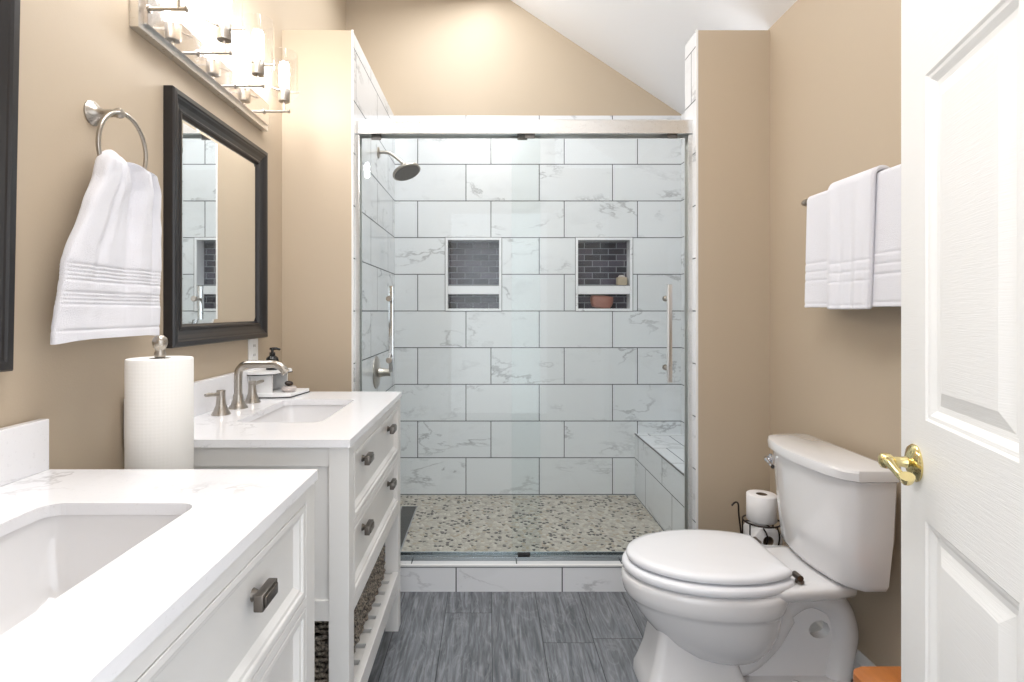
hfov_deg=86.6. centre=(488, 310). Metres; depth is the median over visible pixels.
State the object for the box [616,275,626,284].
canister
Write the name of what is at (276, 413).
sink
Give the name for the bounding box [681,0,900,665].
wall
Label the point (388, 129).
shower door frame
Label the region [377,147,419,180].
shower
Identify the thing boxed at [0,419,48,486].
backsplash
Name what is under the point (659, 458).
shower bench
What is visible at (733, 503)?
toilet paper stand
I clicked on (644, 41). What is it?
ceiling
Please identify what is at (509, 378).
wall
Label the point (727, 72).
wall
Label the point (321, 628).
wicker basket
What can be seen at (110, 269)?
hand towel
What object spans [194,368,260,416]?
backsplash
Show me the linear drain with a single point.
(407, 513)
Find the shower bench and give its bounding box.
[634,433,683,530]
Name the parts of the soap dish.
dish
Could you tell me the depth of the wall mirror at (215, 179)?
1.70 m
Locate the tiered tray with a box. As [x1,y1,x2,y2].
[247,368,309,397]
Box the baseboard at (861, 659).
[809,620,875,677]
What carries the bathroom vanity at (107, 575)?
on the floor at (441, 636)
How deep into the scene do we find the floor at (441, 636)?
2.01 m
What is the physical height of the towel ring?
0.191 m
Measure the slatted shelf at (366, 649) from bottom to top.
0.060 m
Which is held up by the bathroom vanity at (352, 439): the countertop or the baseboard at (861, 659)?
the countertop
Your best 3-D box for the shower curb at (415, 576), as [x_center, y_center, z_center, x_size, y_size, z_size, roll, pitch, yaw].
[0.153,1.152,2.409,1.483,0.116,0.142,0,0,0]
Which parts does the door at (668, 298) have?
pull handle, pull handle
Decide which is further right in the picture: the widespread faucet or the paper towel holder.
the widespread faucet
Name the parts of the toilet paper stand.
hook arm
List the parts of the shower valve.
lever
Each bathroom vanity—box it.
[0,419,317,681]
[194,368,401,681]
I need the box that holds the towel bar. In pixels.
[801,199,807,205]
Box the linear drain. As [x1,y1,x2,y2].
[384,506,417,550]
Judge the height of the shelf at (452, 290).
0.053 m
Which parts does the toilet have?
bowl, seat, lid, flush lever, tank lid, tank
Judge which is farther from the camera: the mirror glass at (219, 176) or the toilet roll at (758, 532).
the toilet roll at (758, 532)
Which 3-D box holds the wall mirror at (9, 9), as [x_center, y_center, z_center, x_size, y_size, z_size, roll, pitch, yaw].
[-0.876,-0.258,0.678,0.030,0.720,0.634,0,-1,0]
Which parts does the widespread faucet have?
lever, handle, handle, spout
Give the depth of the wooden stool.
1.35 m
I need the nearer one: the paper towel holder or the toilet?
the paper towel holder
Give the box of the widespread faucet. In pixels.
[204,360,289,415]
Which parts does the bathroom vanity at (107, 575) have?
drawer, knob, drawer, leg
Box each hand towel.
[50,150,161,344]
[827,165,889,308]
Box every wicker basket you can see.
[314,587,365,681]
[364,545,385,620]
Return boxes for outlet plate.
[248,338,257,359]
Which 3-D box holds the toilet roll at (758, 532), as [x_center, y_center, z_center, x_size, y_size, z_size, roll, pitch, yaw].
[1.072,0.885,2.134,0.110,0.110,0.102,0,0,0]
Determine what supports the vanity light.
attached to the wall at (72, 53)
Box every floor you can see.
[368,592,852,681]
[384,495,662,550]
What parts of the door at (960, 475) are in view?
lever handle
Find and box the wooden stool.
[853,666,900,681]
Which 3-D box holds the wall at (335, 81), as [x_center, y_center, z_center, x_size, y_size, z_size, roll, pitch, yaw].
[-0.739,-0.001,2.864,0.307,2.422,1.052,0,0,0]
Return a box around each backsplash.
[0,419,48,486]
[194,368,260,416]
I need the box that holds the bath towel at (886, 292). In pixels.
[804,164,900,307]
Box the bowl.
[590,295,612,308]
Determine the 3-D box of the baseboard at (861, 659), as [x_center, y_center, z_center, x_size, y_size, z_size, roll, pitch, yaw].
[1.204,1.160,1.270,0.014,0.100,2.140,0,0,0]
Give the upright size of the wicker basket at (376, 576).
0.224 m
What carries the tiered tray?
on the countertop
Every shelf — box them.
[354,567,397,681]
[448,286,498,294]
[578,286,629,294]
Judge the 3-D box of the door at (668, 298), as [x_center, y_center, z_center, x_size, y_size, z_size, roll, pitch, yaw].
[0.153,0.145,2.414,1.471,1.870,0.140,0,0,0]
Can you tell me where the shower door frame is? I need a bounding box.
[355,120,692,560]
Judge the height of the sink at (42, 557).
0.142 m
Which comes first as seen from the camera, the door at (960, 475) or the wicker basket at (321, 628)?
the door at (960, 475)
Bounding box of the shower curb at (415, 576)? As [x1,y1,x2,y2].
[384,551,625,591]
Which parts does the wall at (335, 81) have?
edge trim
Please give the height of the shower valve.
0.168 m
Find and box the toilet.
[621,434,899,681]
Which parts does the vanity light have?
lamp arm, polished plate, lamp arm, bulb, lamp arm, bulb, lamp arm, bulb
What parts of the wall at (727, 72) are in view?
edge trim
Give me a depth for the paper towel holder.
1.15 m
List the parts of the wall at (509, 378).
trim, trim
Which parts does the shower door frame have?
header rail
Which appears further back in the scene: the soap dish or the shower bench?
the shower bench
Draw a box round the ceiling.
[511,0,796,114]
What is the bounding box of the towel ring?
[83,100,147,169]
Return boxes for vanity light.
[129,0,299,131]
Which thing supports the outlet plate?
attached to the wall at (72, 53)
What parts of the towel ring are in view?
post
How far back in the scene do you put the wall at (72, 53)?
1.22 m
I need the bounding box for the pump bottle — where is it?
[266,347,280,369]
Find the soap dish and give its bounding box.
[281,381,296,391]
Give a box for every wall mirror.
[0,0,19,371]
[163,85,267,347]
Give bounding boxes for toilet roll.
[743,522,782,544]
[746,489,776,524]
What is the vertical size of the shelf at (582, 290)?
0.053 m
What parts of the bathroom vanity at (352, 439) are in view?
leg, knob, knob, drawer, drawer, knob, knob, leg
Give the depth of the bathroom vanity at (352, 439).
1.46 m
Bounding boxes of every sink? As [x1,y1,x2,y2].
[0,515,180,634]
[250,405,346,421]
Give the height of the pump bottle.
0.083 m
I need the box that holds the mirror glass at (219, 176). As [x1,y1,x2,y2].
[182,119,255,323]
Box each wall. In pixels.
[0,0,345,468]
[282,30,394,391]
[346,0,680,494]
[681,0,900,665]
[685,30,769,532]
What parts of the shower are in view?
arm, nozzle plate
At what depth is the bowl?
3.40 m
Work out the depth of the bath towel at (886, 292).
1.56 m
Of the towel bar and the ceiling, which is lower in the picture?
the towel bar
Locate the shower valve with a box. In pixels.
[373,356,390,388]
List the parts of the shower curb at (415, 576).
edge trim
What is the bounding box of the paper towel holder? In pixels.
[124,335,193,468]
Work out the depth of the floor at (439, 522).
2.97 m
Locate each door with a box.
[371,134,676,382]
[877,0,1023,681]
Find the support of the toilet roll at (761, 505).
on the toilet paper stand
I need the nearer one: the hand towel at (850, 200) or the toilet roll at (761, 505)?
the hand towel at (850, 200)
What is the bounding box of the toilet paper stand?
[731,501,780,544]

